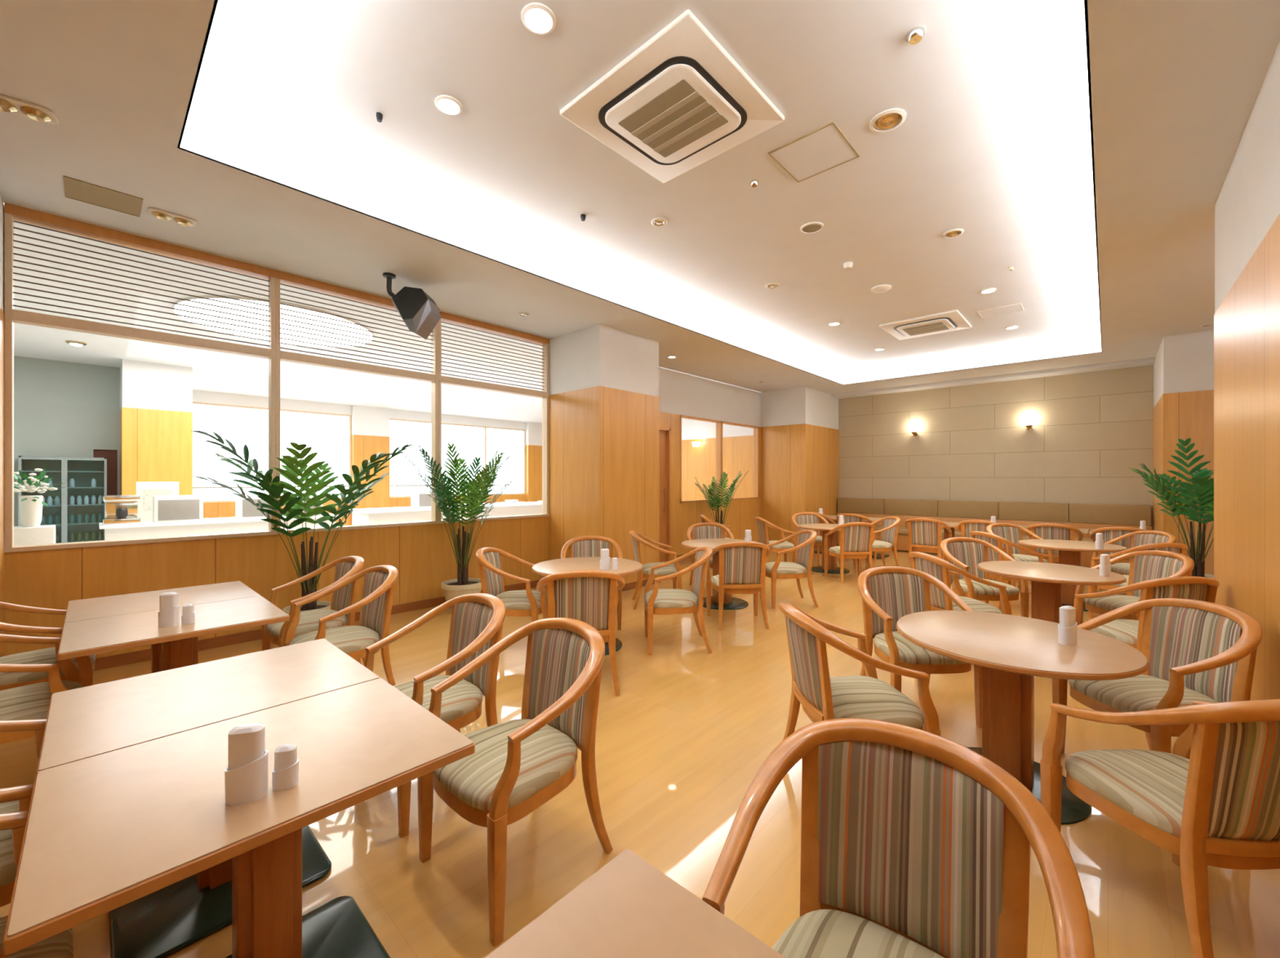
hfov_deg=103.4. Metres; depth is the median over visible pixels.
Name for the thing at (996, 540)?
armchair
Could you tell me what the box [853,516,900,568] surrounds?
armchair
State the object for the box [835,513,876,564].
armchair
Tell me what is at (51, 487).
shelf
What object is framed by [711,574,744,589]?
seat cushion
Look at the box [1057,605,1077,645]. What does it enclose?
napkin holder
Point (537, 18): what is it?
recessed light
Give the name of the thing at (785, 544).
seat cushion
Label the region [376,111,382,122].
sprinkler head
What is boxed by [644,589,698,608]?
seat cushion
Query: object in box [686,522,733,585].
armchair
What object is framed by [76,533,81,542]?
storage jar
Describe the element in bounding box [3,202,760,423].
ceiling
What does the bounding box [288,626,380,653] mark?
seat cushion
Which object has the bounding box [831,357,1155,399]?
trim
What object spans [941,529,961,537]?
seat cushion
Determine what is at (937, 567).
armchair
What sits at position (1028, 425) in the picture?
wall sconce
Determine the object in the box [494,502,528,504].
tray
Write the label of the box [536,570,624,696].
armchair
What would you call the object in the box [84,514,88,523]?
storage jar
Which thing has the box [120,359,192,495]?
pillar
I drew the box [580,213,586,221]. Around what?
sprinkler head
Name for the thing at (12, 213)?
window
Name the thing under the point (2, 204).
wall
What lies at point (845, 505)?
cushion
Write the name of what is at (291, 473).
potted palm
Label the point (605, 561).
cup
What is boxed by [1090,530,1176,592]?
armchair
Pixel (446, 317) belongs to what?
window
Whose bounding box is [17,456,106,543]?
tall cabinet
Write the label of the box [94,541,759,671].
baseboard
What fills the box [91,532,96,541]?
storage jar
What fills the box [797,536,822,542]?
seat cushion
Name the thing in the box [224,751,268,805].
cup
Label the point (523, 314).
recessed light
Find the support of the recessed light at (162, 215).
in the ceiling at (1086, 148)
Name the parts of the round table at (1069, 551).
plate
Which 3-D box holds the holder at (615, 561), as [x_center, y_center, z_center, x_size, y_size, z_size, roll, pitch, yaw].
[-0.207,0.701,4.184,0.054,0.098,0.038,0,0,-17]
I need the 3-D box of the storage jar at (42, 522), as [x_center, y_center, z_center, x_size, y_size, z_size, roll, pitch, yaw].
[-9.325,0.642,7.885,0.056,0.140,0.055,0,0,43]
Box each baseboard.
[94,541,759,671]
[622,546,817,591]
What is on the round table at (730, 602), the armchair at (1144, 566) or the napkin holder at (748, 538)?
the napkin holder at (748, 538)
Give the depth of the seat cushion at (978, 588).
4.70 m
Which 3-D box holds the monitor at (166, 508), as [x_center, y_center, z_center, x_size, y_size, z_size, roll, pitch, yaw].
[-6.428,0.410,7.036,0.308,0.360,0.500,0,0,43]
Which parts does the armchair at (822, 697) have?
leg, backrest, rail, leg, rail, seat frame, arm post, arm post, leg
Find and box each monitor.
[152,495,203,523]
[235,495,268,519]
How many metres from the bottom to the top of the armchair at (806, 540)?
0.854 m
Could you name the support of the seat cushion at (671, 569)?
on the armchair at (637, 538)
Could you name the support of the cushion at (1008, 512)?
on the bench
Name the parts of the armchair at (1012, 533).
backrest, arm post, leg, rail, leg, arm post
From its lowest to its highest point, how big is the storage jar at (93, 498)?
0.140 m
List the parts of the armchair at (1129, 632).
arm post, seat frame, leg, rail, backrest, leg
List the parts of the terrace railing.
handrail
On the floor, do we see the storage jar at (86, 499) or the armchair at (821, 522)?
the armchair at (821, 522)
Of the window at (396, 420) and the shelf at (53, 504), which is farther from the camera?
the window at (396, 420)
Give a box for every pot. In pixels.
[283,601,331,613]
[441,577,481,613]
[1204,573,1213,578]
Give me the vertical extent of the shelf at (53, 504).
0.018 m
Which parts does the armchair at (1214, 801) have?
leg, arm post, rail, seat frame, leg, arm post, leg, rail, backrest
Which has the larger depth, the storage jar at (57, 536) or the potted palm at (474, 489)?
the storage jar at (57, 536)
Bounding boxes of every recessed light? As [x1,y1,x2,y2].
[0,94,58,124]
[65,340,86,346]
[146,207,196,226]
[173,295,373,347]
[435,94,462,115]
[518,312,528,316]
[521,2,555,35]
[651,217,667,226]
[764,282,779,288]
[828,321,840,325]
[869,108,906,133]
[875,347,884,351]
[942,228,964,237]
[979,288,996,293]
[1004,325,1018,329]
[1199,323,1213,326]
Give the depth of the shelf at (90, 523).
8.18 m
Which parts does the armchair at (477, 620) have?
arm post, leg, arm post, rail, leg, seat frame, backrest, rail, leg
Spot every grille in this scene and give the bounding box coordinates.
[392,299,440,339]
[617,78,728,157]
[802,224,821,232]
[902,321,949,335]
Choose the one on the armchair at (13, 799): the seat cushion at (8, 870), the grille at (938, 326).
the seat cushion at (8, 870)
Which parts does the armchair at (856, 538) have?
leg, arm post, leg, seat frame, rail, rail, backrest, leg, leg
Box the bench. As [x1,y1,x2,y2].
[836,497,1151,567]
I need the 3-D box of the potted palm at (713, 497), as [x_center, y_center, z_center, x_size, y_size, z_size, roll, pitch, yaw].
[1.435,0.641,9.185,0.959,1.617,0.872,0,0,-36]
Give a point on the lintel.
(197, 396)
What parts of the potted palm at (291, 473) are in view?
stem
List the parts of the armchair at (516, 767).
leg, arm post, leg, seat frame, arm post, rail, leg, rail, backrest, leg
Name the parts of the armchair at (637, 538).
leg, backrest, leg, rail, seat frame, arm post, leg, arm post, leg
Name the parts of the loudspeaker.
ceiling plate, bracket arm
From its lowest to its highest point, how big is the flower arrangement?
1.572 m
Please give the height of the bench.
1.000 m
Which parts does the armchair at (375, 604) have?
leg, arm post, arm post, rail, leg, seat frame, backrest, leg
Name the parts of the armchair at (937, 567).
leg, backrest, rail, leg, rail, arm post, arm post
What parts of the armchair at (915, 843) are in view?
arm post, leg, rail, backrest, leg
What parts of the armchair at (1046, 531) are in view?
leg, rail, seat frame, backrest, rail, leg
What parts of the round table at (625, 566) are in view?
plate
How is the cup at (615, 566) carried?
on the holder at (615, 561)
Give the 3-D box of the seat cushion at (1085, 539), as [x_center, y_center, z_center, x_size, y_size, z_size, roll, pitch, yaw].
[7.662,1.060,8.271,1.011,0.100,0.650,0,0,43]
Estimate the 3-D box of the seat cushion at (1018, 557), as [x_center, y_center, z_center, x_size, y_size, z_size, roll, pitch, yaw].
[4.925,1.032,6.556,0.480,0.093,0.474,0,0,-2]
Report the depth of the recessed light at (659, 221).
4.25 m
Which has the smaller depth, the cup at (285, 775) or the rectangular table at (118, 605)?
the cup at (285, 775)
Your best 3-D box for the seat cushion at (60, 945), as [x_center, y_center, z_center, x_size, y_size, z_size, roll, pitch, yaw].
[-1.407,1.032,0.938,0.480,0.093,0.474,0,0,43]
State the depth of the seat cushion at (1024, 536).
8.78 m
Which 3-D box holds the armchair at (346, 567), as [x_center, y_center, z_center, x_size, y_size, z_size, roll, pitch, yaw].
[-2.381,1.028,3.728,0.618,0.854,0.590,0,0,43]
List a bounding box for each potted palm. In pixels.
[191,430,412,613]
[394,443,519,613]
[693,470,749,524]
[1128,438,1213,578]
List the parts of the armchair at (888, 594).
leg, arm post, leg, backrest, rail, seat frame, leg, leg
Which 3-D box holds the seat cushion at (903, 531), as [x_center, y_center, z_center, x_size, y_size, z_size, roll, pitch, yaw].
[5.422,1.060,10.344,1.011,0.100,0.650,0,0,43]
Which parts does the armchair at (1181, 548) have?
leg, arm post, seat frame, rail, backrest, leg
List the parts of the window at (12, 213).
sill, head rail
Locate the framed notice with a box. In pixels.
[136,481,178,521]
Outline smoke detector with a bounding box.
[871,284,891,293]
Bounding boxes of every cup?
[157,605,179,627]
[181,612,195,624]
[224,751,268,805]
[271,760,298,791]
[600,556,609,569]
[611,563,617,570]
[744,536,751,542]
[838,520,844,525]
[1057,622,1077,645]
[1095,540,1103,549]
[1098,564,1111,577]
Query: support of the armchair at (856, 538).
on the floor
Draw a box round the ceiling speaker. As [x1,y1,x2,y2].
[800,222,823,233]
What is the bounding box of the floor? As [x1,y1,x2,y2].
[0,545,1279,957]
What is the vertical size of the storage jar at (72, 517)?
0.140 m
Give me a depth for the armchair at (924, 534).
7.78 m
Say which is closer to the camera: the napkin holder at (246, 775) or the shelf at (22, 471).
the napkin holder at (246, 775)
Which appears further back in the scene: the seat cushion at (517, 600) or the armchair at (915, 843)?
the seat cushion at (517, 600)
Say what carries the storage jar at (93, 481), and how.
on the tall cabinet
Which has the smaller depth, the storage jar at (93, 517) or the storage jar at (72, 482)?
the storage jar at (72, 482)
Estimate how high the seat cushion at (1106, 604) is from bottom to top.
0.093 m
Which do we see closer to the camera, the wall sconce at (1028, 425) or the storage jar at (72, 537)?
the storage jar at (72, 537)
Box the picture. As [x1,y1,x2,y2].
[142,488,172,511]
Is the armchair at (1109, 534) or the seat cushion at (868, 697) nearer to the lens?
the seat cushion at (868, 697)
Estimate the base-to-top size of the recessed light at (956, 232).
0.016 m
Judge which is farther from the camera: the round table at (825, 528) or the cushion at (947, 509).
the cushion at (947, 509)
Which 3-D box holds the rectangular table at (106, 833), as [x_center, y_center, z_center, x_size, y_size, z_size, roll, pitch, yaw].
[-1.006,1.100,1.367,0.696,0.700,0.840,0,0,43]
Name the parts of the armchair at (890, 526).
leg, seat frame, leg, rail, backrest, leg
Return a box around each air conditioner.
[560,8,784,182]
[879,309,972,340]
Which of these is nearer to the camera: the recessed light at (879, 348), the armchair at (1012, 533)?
the armchair at (1012, 533)
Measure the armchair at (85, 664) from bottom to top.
0.854 m
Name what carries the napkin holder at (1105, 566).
on the round table at (1046, 580)
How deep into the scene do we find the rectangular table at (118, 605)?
3.11 m
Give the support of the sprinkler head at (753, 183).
attached to the ceiling at (1086, 148)
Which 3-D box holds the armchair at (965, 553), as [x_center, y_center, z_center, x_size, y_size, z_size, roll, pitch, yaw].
[3.317,1.028,4.952,0.618,0.854,0.590,0,0,-2]
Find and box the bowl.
[505,499,517,502]
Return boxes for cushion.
[0,647,95,686]
[0,680,82,720]
[0,800,18,887]
[0,915,73,957]
[265,609,347,637]
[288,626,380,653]
[393,675,482,723]
[432,719,577,811]
[495,590,547,610]
[642,562,676,575]
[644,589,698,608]
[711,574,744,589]
[765,561,806,574]
[768,540,794,548]
[772,909,943,957]
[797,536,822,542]
[828,546,839,554]
[829,675,924,728]
[837,497,884,514]
[871,540,892,548]
[874,631,967,665]
[876,526,908,535]
[884,498,937,516]
[937,500,998,519]
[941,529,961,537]
[951,578,1019,595]
[951,596,1001,613]
[998,502,1069,523]
[1012,554,1048,563]
[1022,533,1029,540]
[1064,749,1189,838]
[1068,674,1217,724]
[1069,503,1151,526]
[1075,537,1093,542]
[1084,595,1140,614]
[1088,619,1138,645]
[1111,563,1129,574]
[1112,575,1128,586]
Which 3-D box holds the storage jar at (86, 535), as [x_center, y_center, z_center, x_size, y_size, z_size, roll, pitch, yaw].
[-9.005,0.942,8.227,0.056,0.140,0.055,0,0,43]
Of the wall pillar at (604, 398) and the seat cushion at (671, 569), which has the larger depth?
the wall pillar at (604, 398)
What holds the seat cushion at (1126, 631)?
on the armchair at (1129, 632)
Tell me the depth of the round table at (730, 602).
5.84 m
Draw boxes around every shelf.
[22,471,104,472]
[24,487,104,488]
[40,521,102,525]
[42,503,104,506]
[55,538,103,543]
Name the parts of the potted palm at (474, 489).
stem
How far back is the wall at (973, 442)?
9.79 m
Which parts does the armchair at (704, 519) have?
rail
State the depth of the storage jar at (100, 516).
8.33 m
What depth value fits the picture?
7.08 m
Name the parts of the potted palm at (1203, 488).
stem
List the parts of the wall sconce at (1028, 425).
lamp shade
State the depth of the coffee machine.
6.54 m
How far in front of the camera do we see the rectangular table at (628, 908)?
0.85 m
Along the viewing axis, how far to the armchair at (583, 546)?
5.28 m
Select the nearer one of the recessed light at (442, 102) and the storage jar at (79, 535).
the recessed light at (442, 102)
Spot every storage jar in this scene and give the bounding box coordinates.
[40,515,44,524]
[47,478,52,487]
[47,496,52,505]
[47,515,52,524]
[54,496,59,505]
[54,515,59,524]
[55,533,60,542]
[69,478,75,487]
[69,496,75,504]
[69,515,74,523]
[69,533,75,542]
[76,495,81,504]
[76,514,81,523]
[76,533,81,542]
[84,495,88,504]
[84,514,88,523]
[84,533,88,541]
[91,478,96,487]
[91,495,96,504]
[91,514,96,522]
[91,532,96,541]
[97,495,102,504]
[97,513,102,522]
[97,532,102,540]
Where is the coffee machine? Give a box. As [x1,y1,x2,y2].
[102,494,140,525]
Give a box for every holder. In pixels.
[157,592,179,627]
[181,604,195,624]
[224,723,268,805]
[271,744,298,791]
[600,548,609,569]
[611,557,617,570]
[744,529,751,542]
[818,508,822,514]
[838,515,844,525]
[991,515,995,523]
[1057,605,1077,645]
[1095,533,1103,549]
[1098,554,1111,577]
[1139,520,1146,530]
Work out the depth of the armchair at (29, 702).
2.24 m
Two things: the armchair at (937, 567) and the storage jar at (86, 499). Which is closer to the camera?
the armchair at (937, 567)
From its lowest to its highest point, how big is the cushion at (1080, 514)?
0.340 m
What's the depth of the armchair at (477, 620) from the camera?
2.41 m
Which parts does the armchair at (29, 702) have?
seat frame, rail, arm post, arm post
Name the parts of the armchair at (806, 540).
leg, arm post, seat frame, rail, leg, backrest, leg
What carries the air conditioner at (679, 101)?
attached to the ceiling at (1086, 148)
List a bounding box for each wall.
[0,193,4,657]
[4,367,760,658]
[13,355,119,526]
[203,494,525,525]
[681,365,1153,530]
[1153,329,1213,575]
[1213,39,1279,701]
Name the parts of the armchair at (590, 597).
arm post, leg, rail, backrest, rail, seat frame, leg, arm post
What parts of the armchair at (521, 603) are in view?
leg, backrest, leg, rail, seat frame, arm post, leg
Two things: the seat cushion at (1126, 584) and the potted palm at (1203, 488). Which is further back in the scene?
the potted palm at (1203, 488)
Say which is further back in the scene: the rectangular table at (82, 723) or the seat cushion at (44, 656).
the seat cushion at (44, 656)
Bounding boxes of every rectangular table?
[3,678,475,957]
[35,639,380,957]
[57,595,289,671]
[63,581,260,673]
[484,849,785,957]
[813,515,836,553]
[865,517,888,559]
[941,521,959,539]
[1030,528,1089,564]
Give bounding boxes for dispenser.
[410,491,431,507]
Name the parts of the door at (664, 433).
handle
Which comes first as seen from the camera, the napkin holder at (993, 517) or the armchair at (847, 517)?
the napkin holder at (993, 517)
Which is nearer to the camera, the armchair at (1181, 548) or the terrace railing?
the armchair at (1181, 548)
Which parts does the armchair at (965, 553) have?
leg, backrest, arm post, leg, rail, seat frame, leg, arm post, leg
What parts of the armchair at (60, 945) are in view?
rail, arm post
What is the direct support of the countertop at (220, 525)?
on the floor
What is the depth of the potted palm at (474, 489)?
5.43 m
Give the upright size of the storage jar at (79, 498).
0.140 m
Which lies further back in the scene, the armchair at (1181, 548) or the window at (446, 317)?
the window at (446, 317)
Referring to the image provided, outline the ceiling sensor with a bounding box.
[843,262,853,270]
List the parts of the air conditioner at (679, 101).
intake frame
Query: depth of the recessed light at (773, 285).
5.64 m
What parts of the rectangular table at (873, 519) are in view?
plate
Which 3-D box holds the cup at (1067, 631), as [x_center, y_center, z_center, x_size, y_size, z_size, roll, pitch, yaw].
[1.951,0.701,2.307,0.082,0.098,0.054,0,0,-17]
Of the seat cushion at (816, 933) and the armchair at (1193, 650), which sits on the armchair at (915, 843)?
the seat cushion at (816, 933)
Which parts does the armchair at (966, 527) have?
leg, rail, backrest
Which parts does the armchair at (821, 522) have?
rail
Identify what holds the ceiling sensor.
attached to the ceiling at (1086, 148)
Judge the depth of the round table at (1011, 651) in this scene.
2.32 m
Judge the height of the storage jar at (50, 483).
0.140 m
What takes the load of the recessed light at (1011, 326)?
in the ceiling at (1086, 148)
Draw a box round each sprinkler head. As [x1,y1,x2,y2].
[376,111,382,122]
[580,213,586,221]
[750,179,758,187]
[906,26,924,44]
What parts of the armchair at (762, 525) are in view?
backrest, leg, rail, seat frame, leg, arm post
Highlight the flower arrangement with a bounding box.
[13,468,70,546]
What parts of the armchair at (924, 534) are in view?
leg, backrest, rail, seat frame, rail, leg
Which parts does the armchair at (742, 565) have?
arm post, leg, leg, seat frame, rail, rail, backrest, leg, leg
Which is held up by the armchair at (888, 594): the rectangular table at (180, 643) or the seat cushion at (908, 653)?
the seat cushion at (908, 653)
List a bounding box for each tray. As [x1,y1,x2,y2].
[494,499,528,504]
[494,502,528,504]
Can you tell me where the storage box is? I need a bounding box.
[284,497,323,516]
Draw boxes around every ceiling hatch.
[62,175,142,217]
[768,121,860,182]
[976,302,1024,318]
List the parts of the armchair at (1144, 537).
arm post, leg, rail, backrest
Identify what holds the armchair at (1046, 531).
on the floor
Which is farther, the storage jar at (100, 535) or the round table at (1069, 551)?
the storage jar at (100, 535)
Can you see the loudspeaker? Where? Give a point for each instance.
(418, 310)
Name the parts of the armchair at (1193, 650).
leg, seat frame, leg, leg, arm post, rail, backrest, leg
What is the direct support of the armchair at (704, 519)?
on the floor
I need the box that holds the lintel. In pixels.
[192,390,525,430]
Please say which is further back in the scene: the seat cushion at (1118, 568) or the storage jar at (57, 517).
the storage jar at (57, 517)
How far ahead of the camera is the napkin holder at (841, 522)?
8.07 m
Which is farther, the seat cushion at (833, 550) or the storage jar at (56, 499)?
the storage jar at (56, 499)
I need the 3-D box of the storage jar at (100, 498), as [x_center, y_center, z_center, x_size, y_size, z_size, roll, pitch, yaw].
[-8.928,0.342,8.368,0.056,0.140,0.055,0,0,43]
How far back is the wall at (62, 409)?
8.24 m
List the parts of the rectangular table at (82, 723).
plate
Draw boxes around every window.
[4,202,275,552]
[192,401,351,502]
[275,270,439,534]
[389,418,525,497]
[438,311,549,524]
[680,414,759,502]
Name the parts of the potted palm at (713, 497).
stem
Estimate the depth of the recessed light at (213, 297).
6.14 m
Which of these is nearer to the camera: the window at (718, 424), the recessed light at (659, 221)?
the recessed light at (659, 221)
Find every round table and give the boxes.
[532,556,642,655]
[681,538,761,609]
[798,524,849,573]
[896,610,1148,825]
[977,560,1126,623]
[1018,539,1127,611]
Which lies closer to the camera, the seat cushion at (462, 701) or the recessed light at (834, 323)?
the seat cushion at (462, 701)
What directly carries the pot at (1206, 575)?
on the potted palm at (1203, 488)
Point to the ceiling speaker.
(810, 227)
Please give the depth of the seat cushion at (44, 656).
2.74 m
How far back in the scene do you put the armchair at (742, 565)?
4.90 m
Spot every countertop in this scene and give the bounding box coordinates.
[98,513,337,540]
[349,502,542,525]
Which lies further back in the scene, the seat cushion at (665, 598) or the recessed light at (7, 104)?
the seat cushion at (665, 598)
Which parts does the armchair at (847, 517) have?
leg, backrest, rail, leg, leg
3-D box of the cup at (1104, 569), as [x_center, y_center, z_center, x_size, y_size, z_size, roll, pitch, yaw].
[3.600,0.701,3.914,0.082,0.098,0.054,0,0,-17]
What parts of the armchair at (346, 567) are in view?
leg, arm post, leg, arm post, seat frame, rail, leg, backrest, leg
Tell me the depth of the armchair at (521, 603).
4.21 m
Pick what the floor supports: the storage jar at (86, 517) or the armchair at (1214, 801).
the armchair at (1214, 801)
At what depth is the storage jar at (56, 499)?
7.99 m
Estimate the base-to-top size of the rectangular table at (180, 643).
0.700 m
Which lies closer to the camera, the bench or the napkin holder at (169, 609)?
the napkin holder at (169, 609)
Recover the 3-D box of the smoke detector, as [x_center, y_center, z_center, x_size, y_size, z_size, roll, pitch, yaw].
[2.737,-2.152,5.737,0.210,0.035,0.210,0,0,43]
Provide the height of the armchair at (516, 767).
0.854 m
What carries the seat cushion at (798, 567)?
on the armchair at (806, 540)
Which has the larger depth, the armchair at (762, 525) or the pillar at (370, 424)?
the pillar at (370, 424)
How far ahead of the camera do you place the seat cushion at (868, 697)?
2.25 m
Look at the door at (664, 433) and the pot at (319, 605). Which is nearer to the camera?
the pot at (319, 605)
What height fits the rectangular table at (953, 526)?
0.700 m
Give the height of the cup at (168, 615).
0.098 m
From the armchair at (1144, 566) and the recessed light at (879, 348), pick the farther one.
the recessed light at (879, 348)
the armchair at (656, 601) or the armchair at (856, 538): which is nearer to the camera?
the armchair at (656, 601)
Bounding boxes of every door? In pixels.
[93,449,117,495]
[659,426,671,562]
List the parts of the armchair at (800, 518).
leg, backrest, rail, seat frame, leg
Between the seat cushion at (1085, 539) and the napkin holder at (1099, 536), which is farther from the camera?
the seat cushion at (1085, 539)
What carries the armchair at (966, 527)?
on the floor
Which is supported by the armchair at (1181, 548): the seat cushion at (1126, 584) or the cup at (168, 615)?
the seat cushion at (1126, 584)
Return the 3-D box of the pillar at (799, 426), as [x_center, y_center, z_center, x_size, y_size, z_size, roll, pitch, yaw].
[3.644,-0.235,11.560,1.150,3.370,1.860,0,0,43]
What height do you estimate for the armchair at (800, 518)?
0.854 m
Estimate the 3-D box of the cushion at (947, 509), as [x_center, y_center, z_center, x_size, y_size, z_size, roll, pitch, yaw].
[6.447,0.600,9.954,1.011,0.340,0.130,0,0,43]
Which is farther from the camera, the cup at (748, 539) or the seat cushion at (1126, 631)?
the cup at (748, 539)
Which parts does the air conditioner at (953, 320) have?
intake frame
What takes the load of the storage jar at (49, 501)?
on the tall cabinet
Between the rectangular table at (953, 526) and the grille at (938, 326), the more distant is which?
the rectangular table at (953, 526)
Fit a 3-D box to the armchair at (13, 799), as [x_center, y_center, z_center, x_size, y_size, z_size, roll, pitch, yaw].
[-1.960,1.028,1.371,0.618,0.854,0.590,0,0,43]
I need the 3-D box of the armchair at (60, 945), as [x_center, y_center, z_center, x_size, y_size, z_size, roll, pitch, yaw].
[-1.446,1.028,0.896,0.618,0.854,0.590,0,0,43]
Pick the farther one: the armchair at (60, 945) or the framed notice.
the framed notice
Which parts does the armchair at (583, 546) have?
leg, backrest, rail, leg, leg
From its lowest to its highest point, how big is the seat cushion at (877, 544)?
0.093 m
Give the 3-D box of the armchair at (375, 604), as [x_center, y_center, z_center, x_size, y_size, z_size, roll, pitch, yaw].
[-1.919,1.028,3.301,0.618,0.854,0.590,0,0,43]
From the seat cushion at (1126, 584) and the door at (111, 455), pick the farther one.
the door at (111, 455)
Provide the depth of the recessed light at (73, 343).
7.05 m
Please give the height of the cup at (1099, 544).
0.098 m
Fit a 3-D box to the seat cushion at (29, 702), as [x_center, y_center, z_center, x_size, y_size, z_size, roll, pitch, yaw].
[-2.875,1.032,2.296,0.480,0.093,0.474,0,0,43]
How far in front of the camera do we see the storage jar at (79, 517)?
8.15 m
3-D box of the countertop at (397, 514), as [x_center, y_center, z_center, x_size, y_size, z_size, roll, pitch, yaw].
[-2.962,0.990,10.641,0.900,0.920,5.500,0,0,43]
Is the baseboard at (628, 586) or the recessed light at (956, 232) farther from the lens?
the baseboard at (628, 586)
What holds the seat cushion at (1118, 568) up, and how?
on the armchair at (1144, 537)
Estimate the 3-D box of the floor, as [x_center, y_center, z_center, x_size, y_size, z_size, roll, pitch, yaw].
[2.067,1.510,5.069,7.650,0.120,13.750,0,0,43]
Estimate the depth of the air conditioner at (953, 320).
7.01 m
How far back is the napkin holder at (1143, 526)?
7.04 m
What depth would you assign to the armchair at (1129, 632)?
3.17 m
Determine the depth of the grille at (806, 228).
4.35 m
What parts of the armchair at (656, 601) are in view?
leg, arm post, leg, arm post, seat frame, rail, leg, backrest, leg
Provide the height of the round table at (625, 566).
0.700 m
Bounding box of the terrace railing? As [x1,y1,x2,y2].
[192,484,522,496]
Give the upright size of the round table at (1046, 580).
0.700 m
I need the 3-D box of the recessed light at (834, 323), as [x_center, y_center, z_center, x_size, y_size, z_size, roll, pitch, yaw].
[2.710,-2.162,7.050,0.160,0.016,0.160,0,0,43]
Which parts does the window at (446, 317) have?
sill, head rail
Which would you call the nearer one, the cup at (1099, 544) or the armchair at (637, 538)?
the cup at (1099, 544)
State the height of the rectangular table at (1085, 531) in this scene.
0.700 m
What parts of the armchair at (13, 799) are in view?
seat frame, rail, arm post, arm post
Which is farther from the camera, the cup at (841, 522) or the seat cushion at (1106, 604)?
the cup at (841, 522)
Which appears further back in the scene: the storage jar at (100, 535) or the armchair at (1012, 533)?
the storage jar at (100, 535)
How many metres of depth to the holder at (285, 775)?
1.22 m
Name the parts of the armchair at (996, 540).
backrest, leg, rail, leg, seat frame, arm post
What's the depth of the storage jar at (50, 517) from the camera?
7.94 m
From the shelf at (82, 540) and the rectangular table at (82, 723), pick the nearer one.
the rectangular table at (82, 723)
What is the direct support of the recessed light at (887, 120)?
in the ceiling at (1086, 148)
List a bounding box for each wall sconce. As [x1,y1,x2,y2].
[911,429,917,435]
[1024,422,1033,430]
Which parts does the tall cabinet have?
door, door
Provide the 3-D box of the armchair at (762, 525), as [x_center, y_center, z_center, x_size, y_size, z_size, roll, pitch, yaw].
[2.130,1.028,8.008,0.590,0.854,0.618,0,0,-2]
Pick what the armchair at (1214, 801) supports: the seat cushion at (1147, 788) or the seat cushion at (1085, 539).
the seat cushion at (1147, 788)
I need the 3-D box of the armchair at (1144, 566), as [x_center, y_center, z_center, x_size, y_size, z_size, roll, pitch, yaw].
[4.117,1.028,4.194,0.590,0.854,0.618,0,0,-2]
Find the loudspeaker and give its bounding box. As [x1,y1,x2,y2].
[382,272,440,339]
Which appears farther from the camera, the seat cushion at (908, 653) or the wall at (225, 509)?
the wall at (225, 509)
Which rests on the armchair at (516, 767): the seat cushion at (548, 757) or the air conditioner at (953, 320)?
the seat cushion at (548, 757)
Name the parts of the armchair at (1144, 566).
leg, arm post, seat frame, leg, leg, arm post, rail, backrest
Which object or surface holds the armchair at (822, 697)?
on the floor
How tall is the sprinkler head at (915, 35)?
0.030 m
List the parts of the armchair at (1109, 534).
leg, rail, backrest, rail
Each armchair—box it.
[0,601,95,691]
[0,634,82,744]
[0,719,46,907]
[0,811,73,957]
[261,555,364,665]
[283,564,398,686]
[364,593,505,838]
[417,617,613,946]
[475,547,547,622]
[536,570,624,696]
[560,536,622,630]
[629,530,681,609]
[644,546,712,655]
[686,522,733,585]
[700,515,734,539]
[702,718,1094,957]
[706,542,770,630]
[755,516,797,563]
[759,529,818,608]
[778,602,940,741]
[791,512,829,559]
[803,511,835,546]
[823,522,875,582]
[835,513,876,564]
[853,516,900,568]
[857,566,982,728]
[905,518,951,568]
[909,551,1011,615]
[940,537,1029,617]
[957,520,999,580]
[969,531,1044,609]
[986,523,1054,586]
[1025,524,1083,584]
[1040,699,1279,957]
[1052,598,1262,753]
[1073,576,1218,652]
[1074,550,1194,624]
[1087,542,1187,617]
[1090,527,1145,591]
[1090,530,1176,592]
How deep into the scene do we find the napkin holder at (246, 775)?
1.17 m
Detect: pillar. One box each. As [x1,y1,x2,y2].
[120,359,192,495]
[351,404,389,509]
[525,422,542,502]
[548,324,659,585]
[760,386,838,543]
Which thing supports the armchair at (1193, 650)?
on the floor
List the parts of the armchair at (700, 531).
leg, arm post, backrest, rail, leg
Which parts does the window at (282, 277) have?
head rail, sill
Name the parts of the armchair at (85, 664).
rail, seat frame, arm post, leg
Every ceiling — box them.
[0,0,1279,394]
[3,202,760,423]

